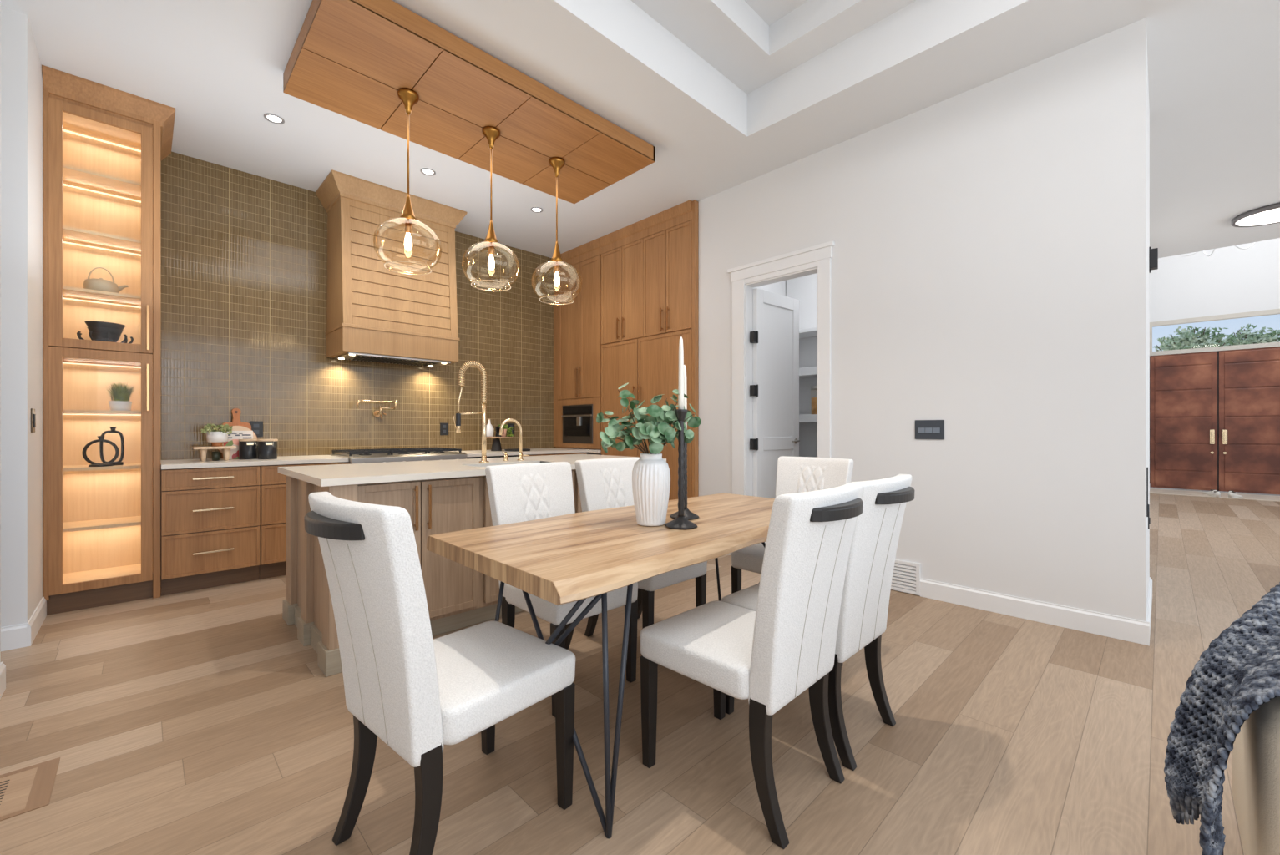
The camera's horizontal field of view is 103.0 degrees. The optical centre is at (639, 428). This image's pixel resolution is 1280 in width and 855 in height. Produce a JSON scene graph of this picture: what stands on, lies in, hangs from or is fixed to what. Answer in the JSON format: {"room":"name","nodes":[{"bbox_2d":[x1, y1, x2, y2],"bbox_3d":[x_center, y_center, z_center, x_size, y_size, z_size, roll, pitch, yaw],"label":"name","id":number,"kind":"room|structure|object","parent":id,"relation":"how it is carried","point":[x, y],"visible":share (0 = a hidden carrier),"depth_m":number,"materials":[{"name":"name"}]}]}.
{"room":"dining room","nodes":[
{"label":"dining room","id":0,"kind":"room"},
{"bbox_2d":[0,0,43,662],"bbox_3d":[-2.872,-0.537,0.809,3.020,3.434,6.370,0,0,-44],"label":"wall","id":1,"kind":"structure","parent":0,"point":[21,73],"depth_m":2.75,"materials":[{"name":"white paint"}]},
{"bbox_2d":[0,596,46,698],"bbox_3d":[-2.742,1.117,0.349,2.564,0.125,5.530,0,0,-44],"label":"baseboard","id":2,"kind":"structure","parent":1,"relation":"attached to","point":[21,635],"depth_m":2.75,"materials":[{"name":"white paint"}]},
{"bbox_2d":[30,408,35,432],"bbox_3d":[-3.443,-0.048,2.892,0.012,0.135,0.110,0,0,-44],"label":"wall switch","id":3,"kind":"object","parent":1,"relation":"attached to","point":[32,411],"visible":1,"depth_m":2.87,"materials":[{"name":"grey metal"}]},
{"bbox_2d":[160,151,555,460],"bbox_3d":[-2.497,-0.537,5.521,4.100,3.434,0.150,0,0,-44],"label":"wall","id":4,"kind":"structure","parent":0,"point":[244,255],"depth_m":4.73,"materials":[{"name":"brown tile"}]},
{"bbox_2d":[249,420,263,436],"bbox_3d":[-3.407,0.001,4.521,0.096,0.138,0.010,0,0,-44],"label":"outlet plate","id":5,"kind":"object","parent":4,"relation":"attached to","point":[256,427],"visible":0.77,"depth_m":4.53,"materials":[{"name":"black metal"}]},
{"bbox_2d":[356,399,397,419],"bbox_3d":[-2.670,-0.194,5.138,0.387,0.202,0.156,0,0,-44],"label":"pot filler","id":6,"kind":"object","parent":4,"relation":"attached to","point":[376,413],"visible":1,"depth_m":5.14,"materials":[{"name":"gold metal"}]},
{"bbox_2d":[315,169,466,367],"bbox_3d":[-2.439,-1.460,5.064,1.234,1.588,0.580,0,0,-44],"label":"range hood","id":7,"kind":"object","parent":4,"relation":"attached to","point":[376,313],"visible":1,"depth_m":4.81,"materials":[{"name":"brown wood"}]},
{"bbox_2d":[440,422,448,435],"bbox_3d":[-2.193,0.001,5.706,0.092,0.138,0.010,0,0,-44],"label":"outlet plate","id":8,"kind":"object","parent":4,"relation":"attached to","point":[443,426],"visible":1,"depth_m":5.70,"materials":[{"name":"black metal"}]},
{"bbox_2d":[0,487,1279,854],"bbox_3d":[4.329,1.230,4.155,18.000,0.100,11.900,0,0,-44],"label":"floor","id":9,"kind":"structure","parent":0,"point":[199,721],"depth_m":1.94,"materials":[{"name":"brown wood"}]},
{"bbox_2d":[0,757,60,820],"bbox_3d":[-2.107,1.179,1.577,0.388,0.004,0.320,0,0,-44],"label":"floor vent","id":10,"kind":"object","parent":9,"relation":"in","point":[29,788],"visible":1,"depth_m":1.67,"materials":[{"name":"brown wood"}]},
{"bbox_2d":[41,65,175,615],"bbox_3d":[-3.756,-0.537,3.643,0.611,3.434,0.779,0,0,-44],"label":"display cabinet","id":11,"kind":"object","parent":9,"relation":"on","point":[104,147],"visible":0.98,"depth_m":3.55,"materials":[{"name":"brown wood"}]},
{"bbox_2d":[81,435,119,466],"bbox_3d":[-3.681,0.151,3.478,0.122,0.206,0.136,0,0,5],"label":"ring vase","id":12,"kind":"object","parent":11,"relation":"on","point":[100,437],"visible":1,"depth_m":3.46,"materials":[{"name":"black ceramic"}]},
{"bbox_2d":[62,516,141,531],"bbox_3d":[-3.740,0.660,3.563,0.460,0.020,0.355,0,0,-44],"label":"shelf","id":13,"kind":"object","parent":11,"relation":"attached to","point":[96,522],"depth_m":3.55,"materials":[{"name":"brown wood"}]},
{"bbox_2d":[62,462,141,470],"bbox_3d":[-3.740,0.265,3.563,0.460,0.020,0.355,0,0,-44],"label":"shelf","id":14,"kind":"object","parent":11,"relation":"attached to","point":[66,466],"depth_m":3.50,"materials":[{"name":"brown wood"}]},
{"bbox_2d":[62,409,141,414],"bbox_3d":[-3.740,-0.115,3.563,0.460,0.020,0.355,0,0,-44],"label":"shelf","id":15,"kind":"object","parent":11,"relation":"attached to","point":[64,412],"depth_m":3.50,"materials":[{"name":"brown wood"}]},
{"bbox_2d":[62,285,141,307],"bbox_3d":[-3.740,-0.920,3.563,0.460,0.020,0.355,0,0,-44],"label":"shelf","id":16,"kind":"object","parent":11,"relation":"attached to","point":[75,295],"depth_m":3.55,"materials":[{"name":"brown wood"}]},
{"bbox_2d":[62,225,141,254],"bbox_3d":[-3.740,-1.310,3.563,0.460,0.020,0.355,0,0,-44],"label":"shelf","id":17,"kind":"object","parent":11,"relation":"attached to","point":[73,237],"depth_m":3.55,"materials":[{"name":"brown wood"}]},
{"bbox_2d":[62,164,141,201],"bbox_3d":[-3.740,-1.710,3.563,0.460,0.020,0.355,0,0,-44],"label":"shelf","id":18,"kind":"object","parent":11,"relation":"attached to","point":[73,178],"depth_m":3.55,"materials":[{"name":"brown wood"}]},
{"bbox_2d":[76,330,133,343],"bbox_3d":[-3.678,-0.611,3.509,0.269,0.083,0.273,0,0,-44],"label":"stand","id":19,"kind":"object","parent":11,"relation":"on","point":[78,334],"visible":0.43,"depth_m":3.43,"materials":[{"name":"black metal"}]},
{"bbox_2d":[91,332,121,342],"bbox_3d":[-3.681,-0.618,3.506,0.149,0.066,0.149,0,0,-44],"label":"bowl","id":20,"kind":"object","parent":19,"relation":"on","point":[101,336],"visible":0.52,"depth_m":3.46,"materials":[{"name":"black ceramic"}]},
{"bbox_2d":[86,326,123,334],"bbox_3d":[-3.681,-0.654,3.506,0.172,0.066,0.172,0,0,-44],"label":"bowl","id":21,"kind":"object","parent":20,"relation":"on","point":[94,329],"visible":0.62,"depth_m":3.45,"materials":[{"name":"black ceramic"}]},
{"bbox_2d":[84,320,125,329],"bbox_3d":[-3.681,-0.690,3.506,0.196,0.066,0.196,0,0,-44],"label":"bowl","id":22,"kind":"object","parent":21,"relation":"on","point":[89,323],"visible":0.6,"depth_m":3.44,"materials":[{"name":"black ceramic"}]},
{"bbox_2d":[83,267,128,293],"bbox_3d":[-3.683,-1.020,3.494,0.192,0.179,0.168,0,0,-7],"label":"teapot","id":23,"kind":"object","parent":11,"relation":"on","point":[99,284],"visible":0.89,"depth_m":3.45,"materials":[{"name":"white ceramic"}]},
{"bbox_2d":[99,426,124,465],"bbox_3d":[-3.701,0.119,3.570,0.120,0.269,0.040,0,0,-44],"label":"ring vase","id":24,"kind":"object","parent":11,"relation":"on","point":[119,462],"visible":0.88,"depth_m":3.57,"materials":[{"name":"black ceramic"}]},
{"bbox_2d":[105,380,136,410],"bbox_3d":[-3.639,-0.232,3.548,0.207,0.212,0.184,0,0,-44],"label":"potted grass","id":25,"kind":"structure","parent":11,"relation":"on","point":[121,395],"depth_m":3.53,"materials":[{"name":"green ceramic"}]},
{"bbox_2d":[108,400,131,410],"bbox_3d":[-3.628,-0.159,3.557,0.116,0.066,0.116,0,0,-44],"label":"pot","id":26,"kind":"object","parent":25,"relation":"attached to","point":[113,405],"depth_m":3.52,"materials":[{"name":"white ceramic"}]},
{"bbox_2d":[160,465,260,596],"bbox_3d":[-3.388,0.734,4.003,0.563,0.893,0.769,0,0,-44],"label":"base cabinet","id":27,"kind":"object","parent":9,"relation":"on","point":[210,517],"visible":1,"depth_m":3.74,"materials":[{"name":"brown wood"}]},
{"bbox_2d":[160,447,601,469],"bbox_3d":[-2.151,0.267,5.082,3.840,0.033,0.958,0,0,-44],"label":"countertop","id":28,"kind":"structure","parent":27,"relation":"on","point":[175,463],"depth_m":4.14,"materials":[{"name":"white stone"}]},
{"bbox_2d":[192,445,236,460],"bbox_3d":[-3.358,0.194,4.017,0.255,0.111,0.180,0,0,-44],"label":"footed riser","id":29,"kind":"object","parent":28,"relation":"on","point":[225,449],"visible":1,"depth_m":3.97,"materials":[{"name":"brown wood"}]},
{"bbox_2d":[200,423,232,446],"bbox_3d":[-3.345,0.047,4.027,0.200,0.179,0.205,0,0,-44],"label":"planter","id":30,"kind":"object","parent":29,"relation":"on","point":[216,438],"visible":1,"depth_m":3.99,"materials":[{"name":"white ceramic"}]},
{"bbox_2d":[211,451,220,460],"bbox_3d":[-3.351,0.215,4.023,0.056,0.070,0.056,0,0,-44],"label":"cup","id":31,"kind":"object","parent":28,"relation":"on","point":[215,456],"visible":1,"depth_m":4.00,"materials":[{"name":"green ceramic"}]},
{"bbox_2d":[222,408,251,458],"bbox_3d":[-3.461,0.034,4.369,0.200,0.427,0.086,0,0,-44],"label":"cutting board","id":32,"kind":"object","parent":28,"relation":"on","point":[235,412],"visible":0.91,"depth_m":4.38,"materials":[{"name":"brown wood"}]},
{"bbox_2d":[218,424,257,454],"bbox_3d":[-3.432,0.110,4.339,0.281,0.281,0.053,0,0,-44],"label":"round board","id":33,"kind":"object","parent":28,"relation":"on","point":[236,427],"visible":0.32,"depth_m":4.36,"materials":[{"name":"brown wood"}]},
{"bbox_2d":[223,430,252,459],"bbox_3d":[-3.358,0.132,4.260,0.195,0.233,0.066,0,0,-44],"label":"cookbook","id":34,"kind":"object","parent":28,"relation":"on","point":[233,438],"visible":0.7,"depth_m":4.24,"materials":[{"name":"white paper"}]},
{"bbox_2d":[238,439,258,459],"bbox_3d":[-3.260,0.167,4.245,0.138,0.165,0.138,0,0,-44],"label":"canister","id":35,"kind":"object","parent":28,"relation":"on","point":[248,448],"visible":0.88,"depth_m":4.19,"materials":[{"name":"black ceramic"}]},
{"bbox_2d":[257,439,278,459],"bbox_3d":[-3.101,0.167,4.239,0.138,0.165,0.138,0,0,-44],"label":"canister","id":36,"kind":"object","parent":28,"relation":"on","point":[267,448],"visible":1,"depth_m":4.19,"materials":[{"name":"black ceramic"}]},
{"bbox_2d":[330,447,466,464],"bbox_3d":[-2.304,0.289,4.908,1.032,0.182,0.713,0,0,-44],"label":"gas cooktop","id":37,"kind":"object","parent":28,"relation":"in","point":[377,455],"visible":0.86,"depth_m":4.71,"materials":[{"name":"metal"}]},
{"bbox_2d":[486,436,512,450],"bbox_3d":[-1.613,0.169,5.804,0.316,0.161,0.316,0,0,-44],"label":"pedestal stand","id":38,"kind":"object","parent":28,"relation":"on","point":[496,446],"visible":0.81,"depth_m":5.74,"materials":[{"name":"black ceramic"}]},
{"bbox_2d":[486,419,493,436],"bbox_3d":[-1.695,-0.013,5.724,0.100,0.200,0.100,0,0,-44],"label":"bottle","id":39,"kind":"object","parent":38,"relation":"on","point":[489,427],"visible":0.8,"depth_m":5.69,"materials":[{"name":"ceramic"}]},
{"bbox_2d":[498,424,513,436],"bbox_3d":[-1.545,0.027,5.867,0.184,0.157,0.117,0,0,-44],"label":"planter","id":40,"kind":"object","parent":38,"relation":"on","point":[505,426],"visible":0.73,"depth_m":5.87,"materials":[{"name":"green plant"}]},
{"bbox_2d":[504,448,530,451],"bbox_3d":[-1.394,0.239,5.794,0.290,0.019,0.290,0,0,-44],"label":"serving tray","id":41,"kind":"object","parent":28,"relation":"on","point":[510,449],"visible":0.93,"depth_m":5.69,"materials":[{"name":"black ceramic"}]},
{"bbox_2d":[551,237,602,449],"bbox_3d":[-0.778,-1.004,6.417,0.149,2.500,0.963,0,0,-44],"label":"tall cabinet","id":42,"kind":"object","parent":28,"relation":"on","point":[577,325],"visible":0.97,"depth_m":6.34,"materials":[{"name":"brown wood"}]},
{"bbox_2d":[561,404,592,443],"bbox_3d":[-0.786,-0.060,6.361,0.050,0.476,0.618,0,0,-44],"label":"coffee machine","id":43,"kind":"object","parent":42,"relation":"in","point":[577,419],"visible":1,"depth_m":6.33,"materials":[{"name":"grey metal"}]},
{"bbox_2d":[259,461,347,579],"bbox_3d":[-2.970,0.734,4.410,0.600,0.893,0.769,0,0,-44],"label":"base cabinet","id":44,"kind":"object","parent":9,"relation":"on","point":[273,483],"visible":0.31,"depth_m":4.02,"materials":[{"name":"brown wood"}]},
{"bbox_2d":[282,469,581,677],"bbox_3d":[-1.023,0.727,3.612,2.338,0.906,1.056,0,0,-44],"label":"kitchen island","id":45,"kind":"object","parent":9,"relation":"on","point":[457,595],"visible":0.32,"depth_m":2.86,"materials":[{"name":"brown wood"}]},
{"bbox_2d":[278,454,666,486],"bbox_3d":[-1.023,0.255,3.618,2.390,0.035,1.083,0,0,-44],"label":"island countertop","id":46,"kind":"structure","parent":45,"relation":"on","point":[372,473],"depth_m":2.96,"materials":[{"name":"white stone"}]},
{"bbox_2d":[453,360,489,462],"bbox_3d":[-1.164,-0.119,3.517,0.256,0.712,0.068,0,0,-44],"label":"spring faucet","id":47,"kind":"object","parent":46,"relation":"on","point":[465,366],"visible":1,"depth_m":3.56,"materials":[{"name":"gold metal"}]},
{"bbox_2d":[466,455,516,459],"bbox_3d":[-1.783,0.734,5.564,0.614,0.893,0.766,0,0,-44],"label":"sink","id":48,"kind":"object","parent":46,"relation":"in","point":[508,455],"visible":0.09,"depth_m":5.34,"materials":[{"name":"grey metal"}]},
{"bbox_2d":[499,418,529,460],"bbox_3d":[-0.941,0.079,3.798,0.240,0.316,0.052,0,0,-44],"label":"tap","id":49,"kind":"object","parent":46,"relation":"on","point":[520,453],"visible":1,"depth_m":3.83,"materials":[{"name":"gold metal"}]},
{"bbox_2d":[303,491,575,854],"bbox_3d":[-0.586,0.680,1.500,0.480,0.999,0.676,0,0,40],"label":"dining chair","id":50,"kind":"object","parent":9,"relation":"on","point":[417,693],"visible":1,"depth_m":1.30,"materials":[{"name":"fabric"}]},
{"bbox_2d":[516,452,586,456],"bbox_3d":[-1.228,0.734,6.111,0.940,0.893,0.769,0,0,-44],"label":"base cabinet","id":51,"kind":"object","parent":9,"relation":"on","point":[569,452],"visible":0.15,"depth_m":5.89,"materials":[{"name":"brown wood"}]},
{"bbox_2d":[485,461,637,717],"bbox_3d":[-0.399,0.680,2.456,0.480,0.999,0.676,0,0,-44],"label":"dining chair","id":52,"kind":"object","parent":9,"relation":"on","point":[518,493],"visible":0.56,"depth_m":2.47,"materials":[{"name":"fabric"}]},
{"bbox_2d":[426,492,843,838],"bbox_3d":[0.147,0.798,2.316,1.874,0.776,0.922,0,0,-44],"label":"dining table","id":53,"kind":"object","parent":9,"relation":"on","point":[561,559],"visible":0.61,"depth_m":1.75,"materials":[{"name":"brown wood"}]},
{"bbox_2d":[632,452,670,526],"bbox_3d":[0.048,0.257,2.192,0.165,0.303,0.165,0,0,-17],"label":"vase","id":54,"kind":"object","parent":53,"relation":"on","point":[650,473],"visible":0.99,"depth_m":2.13,"materials":[{"name":"white ceramic"}]},
{"bbox_2d":[596,382,701,454],"bbox_3d":[0.041,0.002,2.193,0.454,0.397,0.276,0,0,-7],"label":"bunch","id":55,"kind":"object","parent":54,"relation":"in","point":[648,427],"visible":0.9,"depth_m":2.15,"materials":[{"name":"green plant"}]},
{"bbox_2d":[664,409,698,529],"bbox_3d":[0.172,0.164,2.131,0.141,0.490,0.129,0,0,-44],"label":"candle holder","id":56,"kind":"object","parent":53,"relation":"on","point":[680,522],"visible":0.99,"depth_m":2.12,"materials":[{"name":"metal"}]},
{"bbox_2d":[677,336,683,409],"bbox_3d":[0.172,-0.233,2.131,0.023,0.322,0.023,0,0,-44],"label":"taper candle","id":57,"kind":"object","parent":56,"relation":"on","point":[680,396],"visible":0.94,"depth_m":2.12,"materials":[{"name":"beige wax"}]},
{"bbox_2d":[674,409,687,421],"bbox_3d":[0.172,-0.056,2.131,0.050,0.050,0.050,0,0,23],"label":"cup","id":58,"kind":"object","parent":56,"relation":"on","point":[680,414],"depth_m":2.11,"materials":[{"name":"metal"}]},
{"bbox_2d":[669,440,699,520],"bbox_3d":[0.205,0.206,2.352,0.141,0.405,0.129,0,0,-44],"label":"candle holder","id":59,"kind":"object","parent":53,"relation":"on","point":[689,515],"visible":0.49,"depth_m":2.34,"materials":[{"name":"metal"}]},
{"bbox_2d":[683,364,687,430],"bbox_3d":[0.205,-0.145,2.352,0.023,0.317,0.023,0,0,-44],"label":"taper candle","id":60,"kind":"object","parent":59,"relation":"on","point":[685,367],"visible":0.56,"depth_m":2.34,"materials":[{"name":"beige wax"}]},
{"bbox_2d":[574,457,707,637],"bbox_3d":[-0.019,0.680,2.897,0.480,0.999,0.676,0,0,-44],"label":"dining chair","id":61,"kind":"object","parent":9,"relation":"on","point":[603,483],"visible":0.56,"depth_m":2.90,"materials":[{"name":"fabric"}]},
{"bbox_2d":[598,200,698,500],"bbox_3d":[0.066,-0.537,5.553,0.149,3.434,1.449,0,0,-44],"label":"tall cabinet","id":62,"kind":"object","parent":9,"relation":"on","point":[650,265],"visible":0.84,"depth_m":5.44,"materials":[{"name":"brown wood"}]},
{"bbox_2d":[639,482,863,849],"bbox_3d":[0.390,0.680,1.727,0.480,0.999,0.676,0,0,-45],"label":"dining chair","id":63,"kind":"object","parent":9,"relation":"on","point":[767,656],"visible":1,"depth_m":1.53,"materials":[{"name":"fabric"}]},
{"bbox_2d":[731,455,853,593],"bbox_3d":[0.922,0.680,3.031,0.676,0.999,0.480,0,0,-44],"label":"dining chair","id":64,"kind":"object","parent":9,"relation":"on","point":[794,474],"visible":0.32,"depth_m":3.12,"materials":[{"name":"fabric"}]},
{"bbox_2d":[720,474,915,770],"bbox_3d":[0.726,0.680,2.055,0.480,0.999,0.676,0,0,-44],"label":"dining chair","id":65,"kind":"object","parent":9,"relation":"on","point":[867,582],"visible":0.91,"depth_m":1.82,"materials":[{"name":"fabric"}]},
{"bbox_2d":[1149,488,1279,501],"bbox_3d":[10.408,1.174,8.950,1.000,0.012,2.070,0,0,-44],"label":"threshold","id":66,"kind":"object","parent":9,"relation":"on","point":[1173,492],"visible":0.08,"depth_m":9.04,"materials":[{"name":"stone"}]},
{"bbox_2d":[1228,491,1243,497],"bbox_3d":[10.147,1.121,8.674,0.260,0.094,0.089,0,0,-16],"label":"shoe","id":67,"kind":"object","parent":66,"relation":"on","point":[1231,494],"visible":1,"depth_m":8.63,"materials":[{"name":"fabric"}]},
{"bbox_2d":[1231,696,1279,854],"bbox_3d":[2.241,0.818,0.556,0.895,0.724,2.065,0,0,-44],"label":"sofa","id":68,"kind":"object","parent":9,"relation":"on","point":[1256,751],"visible":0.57,"depth_m":1.03,"materials":[{"name":"beige fabric"}]},
{"bbox_2d":[1163,581,1279,854],"bbox_3d":[1.574,0.652,1.165,1.024,0.449,0.314,0,0,-25],"label":"throw blanket","id":69,"kind":"object","parent":68,"relation":"on","point":[1238,672],"visible":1,"depth_m":1.10,"materials":[{"name":"grey fabric"}]},
{"bbox_2d":[0,0,1279,258],"bbox_3d":[2.396,-3.587,2.269,12.600,2.666,11.900,0,0,-44],"label":"ceiling","id":70,"kind":"structure","parent":0,"point":[726,94],"depth_m":3.38,"materials":[{"name":"white paint"}]},
{"bbox_2d":[263,113,284,124],"bbox_3d":[-2.655,-2.251,3.697,0.124,0.006,0.124,0,0,-44],"label":"recessed light","id":71,"kind":"object","parent":70,"relation":"in","point":[272,118],"visible":1,"depth_m":3.69,"materials":[{"name":"silver metal"}]},
{"bbox_2d":[420,167,435,176],"bbox_3d":[-1.857,-2.251,4.462,0.124,0.006,0.124,0,0,-44],"label":"recessed light","id":72,"kind":"object","parent":70,"relation":"in","point":[426,171],"visible":1,"depth_m":4.46,"materials":[{"name":"silver metal"}]},
{"bbox_2d":[283,0,655,203],"bbox_3d":[-1.065,-2.188,3.631,2.280,0.132,1.060,0,0,-44],"label":"ceiling panel","id":73,"kind":"object","parent":70,"relation":"attached to","point":[350,58],"visible":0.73,"depth_m":3.29,"materials":[{"name":"brown wood"}]},
{"bbox_2d":[373,87,437,274],"bbox_3d":[-1.469,-1.569,3.227,0.398,1.106,0.398,0,0,-44],"label":"pendant lamp","id":74,"kind":"object","parent":73,"relation":"hanging from","point":[409,97],"visible":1,"depth_m":3.21,"materials":[{"name":"gold metal"}]},
{"bbox_2d":[404,220,411,233],"bbox_3d":[-1.469,-1.278,3.227,0.040,0.075,0.040,0,0,-44],"label":"socket","id":75,"kind":"object","parent":74,"relation":"attached to","point":[407,223],"depth_m":3.21,"materials":[{"name":"gold metal"}]},
{"bbox_2d":[462,126,520,291],"bbox_3d":[-1.059,-1.569,3.626,0.398,1.106,0.398,0,0,-44],"label":"pendant lamp","id":76,"kind":"object","parent":73,"relation":"hanging from","point":[491,134],"visible":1,"depth_m":3.61,"materials":[{"name":"gold metal"}]},
{"bbox_2d":[488,242,494,255],"bbox_3d":[-1.059,-1.278,3.626,0.040,0.075,0.040,0,0,-44],"label":"socket","id":77,"kind":"object","parent":76,"relation":"attached to","point":[491,245],"depth_m":3.61,"materials":[{"name":"gold metal"}]},
{"bbox_2d":[531,156,574,304],"bbox_3d":[-0.658,-1.569,4.032,0.398,1.106,0.398,0,0,-44],"label":"pendant lamp","id":78,"kind":"object","parent":73,"relation":"hanging from","point":[556,163],"visible":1,"depth_m":4.01,"materials":[{"name":"gold metal"}]},
{"bbox_2d":[531,207,542,212],"bbox_3d":[-1.060,-2.251,5.232,0.124,0.006,0.124,0,0,-44],"label":"recessed light","id":79,"kind":"object","parent":70,"relation":"in","point":[537,209],"visible":1,"depth_m":5.23,"materials":[{"name":"silver metal"}]},
{"bbox_2d":[1231,202,1279,227],"bbox_3d":[6.598,-2.229,5.266,0.630,0.050,0.630,0,0,-44],"label":"hall ceiling light","id":80,"kind":"object","parent":70,"relation":"attached to","point":[1267,215],"visible":1,"depth_m":5.32,"materials":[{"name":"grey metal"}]},
{"bbox_2d":[1235,207,1279,226],"bbox_3d":[6.598,-2.219,5.266,0.572,0.030,0.572,0,0,-44],"label":"diffuser","id":81,"kind":"object","parent":80,"relation":"attached to","point":[1259,216],"depth_m":5.33,"materials":[{"name":"white plastic"}]},
{"bbox_2d":[754,273,817,457],"bbox_3d":[2.283,-0.537,4.674,1.682,3.434,3.140,0,0,-44],"label":"wall","id":82,"kind":"structure","parent":0,"point":[804,289],"depth_m":6.02,"materials":[{"name":"white paint"}]},
{"bbox_2d":[799,366,817,379],"bbox_3d":[2.440,-0.642,5.317,0.320,0.085,2.200,0,0,-44],"label":"shelf","id":83,"kind":"object","parent":82,"relation":"attached to","point":[806,372],"visible":0.02,"depth_m":5.70,"materials":[{"name":"white paint"}]},
{"bbox_2d":[799,326,817,338],"bbox_3d":[2.440,-1.103,5.317,0.320,0.045,2.200,0,0,-44],"label":"shelf","id":84,"kind":"object","parent":82,"relation":"attached to","point":[811,331],"visible":0.02,"depth_m":5.73,"materials":[{"name":"white paint"}]},
{"bbox_2d":[799,414,817,422],"bbox_3d":[2.440,-0.117,5.317,0.320,0.085,2.200,0,0,-44],"label":"shelf","id":85,"kind":"object","parent":82,"relation":"attached to","point":[810,417],"visible":0.02,"depth_m":5.67,"materials":[{"name":"white paint"}]},
{"bbox_2d":[810,385,817,414],"bbox_3d":[1.986,-0.320,5.725,0.128,0.320,0.128,0,0,-44],"label":"glass jar","id":86,"kind":"object","parent":85,"relation":"on","point":[814,400],"visible":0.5,"depth_m":5.68,"materials":[{"name":"glass"}]},
{"bbox_2d":[698,17,1146,621],"bbox_3d":[1.719,-0.537,3.956,0.120,3.434,3.140,0,0,-44],"label":"wall","id":87,"kind":"structure","parent":0,"point":[989,260],"depth_m":3.29,"materials":[{"name":"white paint"}]},
{"bbox_2d":[749,288,799,498],"bbox_3d":[1.313,-0.062,4.873,0.740,2.465,0.095,0,0,-40],"label":"door","id":88,"kind":"structure","parent":87,"relation":"in","point":[774,337],"depth_m":4.85,"materials":[{"name":"white paint"}]},
{"bbox_2d":[727,240,834,495],"bbox_3d":[1.223,-0.154,4.439,0.154,2.668,1.015,0,0,-44],"label":"trim","id":89,"kind":"structure","parent":87,"relation":"attached to","point":[815,259],"depth_m":4.62,"materials":[{"name":"white paint"}]},
{"bbox_2d":[890,559,920,595],"bbox_3d":[1.869,1.063,3.704,0.016,0.223,0.310,0,0,-44],"label":"air vent","id":90,"kind":"object","parent":87,"relation":"attached to","point":[906,574],"visible":0.53,"depth_m":3.65,"materials":[{"name":"white metal"}]},
{"bbox_2d":[915,419,944,439],"bbox_3d":[2.018,0.005,3.554,0.013,0.134,0.185,0,0,-44],"label":"switch plate","id":91,"kind":"object","parent":87,"relation":"attached to","point":[924,429],"visible":1,"depth_m":3.55,"materials":[{"name":"grey plastic"}]},
{"bbox_2d":[920,578,1149,645],"bbox_3d":[1.676,1.117,3.904,0.014,0.125,3.154,0,0,-44],"label":"baseboard","id":92,"kind":"structure","parent":87,"relation":"attached to","point":[1101,624],"depth_m":3.10,"materials":[{"name":"white paint"}]},
{"bbox_2d":[1146,40,1149,611],"bbox_3d":[6.441,-1.820,6.539,10.247,6.000,0.240,0,0,-44],"label":"wall","id":93,"kind":"structure","parent":0,"point":[1147,84],"depth_m":3.13,"materials":[{"name":"white paint"}]},
{"bbox_2d":[1146,467,1148,516],"bbox_3d":[2.896,0.360,2.903,0.040,0.280,0.010,0,0,-44],"label":"latch plate","id":94,"kind":"object","parent":93,"relation":"attached to","point":[1147,504],"visible":1,"depth_m":2.89,"materials":[{"name":"black metal"}]},
{"bbox_2d":[1146,483,1152,634],"bbox_3d":[6.377,1.117,6.375,10.167,0.125,0.124,0,0,-44],"label":"baseboard","id":95,"kind":"structure","parent":93,"relation":"attached to","point":[1150,591],"depth_m":3.15,"materials":[{"name":"white paint"}]},
{"bbox_2d":[1148,247,1158,273],"bbox_3d":[3.558,-1.175,3.527,0.080,0.170,0.042,0,0,-44],"label":"wall sconce","id":96,"kind":"object","parent":93,"relation":"attached to","point":[1153,253],"visible":1,"depth_m":3.50,"materials":[{"name":"black metal"}]},
{"bbox_2d":[1149,237,1279,322],"bbox_3d":[12.269,-1.820,7.903,0.200,6.000,6.170,0,0,-44],"label":"wall","id":97,"kind":"structure","parent":0,"point":[1231,280],"depth_m":9.41,"materials":[{"name":"white paint"}]},
{"bbox_2d":[1149,350,1218,490],"bbox_3d":[10.361,-0.145,9.722,0.130,2.590,0.906,0,0,-44],"label":"door","id":98,"kind":"structure","parent":97,"relation":"in","point":[1184,387],"depth_m":9.71,"materials":[{"name":"brown wood"}]},
{"bbox_2d":[1149,308,1279,355],"bbox_3d":[10.746,-1.770,9.406,0.120,0.660,1.890,0,0,-44],"label":"window","id":99,"kind":"structure","parent":97,"relation":"in","point":[1274,311],"depth_m":9.44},
{"bbox_2d":[1218,346,1279,494],"bbox_3d":[11.016,-0.145,9.051,0.130,2.590,0.981,0,0,-44],"label":"door","id":100,"kind":"structure","parent":97,"relation":"in","point":[1249,379],"depth_m":9.14,"materials":[{"name":"brown wood"}]},
{"label":"outside","id":101,"kind":"structure","parent":0,"visible":0},
{"bbox_2d":[1153,325,1230,351],"bbox_3d":[17.619,-1.068,16.336,1.743,4.510,1.805,0,0,-13],"label":"tree","id":102,"kind":"object","parent":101,"point":[1188,339],"visible":0.44,"depth_m":16.02,"materials":[{"name":"green plant"}]},
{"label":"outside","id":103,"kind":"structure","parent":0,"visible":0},
{"bbox_2d":[1221,323,1279,345],"bbox_3d":[19.773,-1.129,16.369,1.754,4.633,1.819,0,0,-2],"label":"tree","id":104,"kind":"object","parent":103,"point":[1253,338],"visible":0.3,"depth_m":16.18,"materials":[{"name":"green plant"}]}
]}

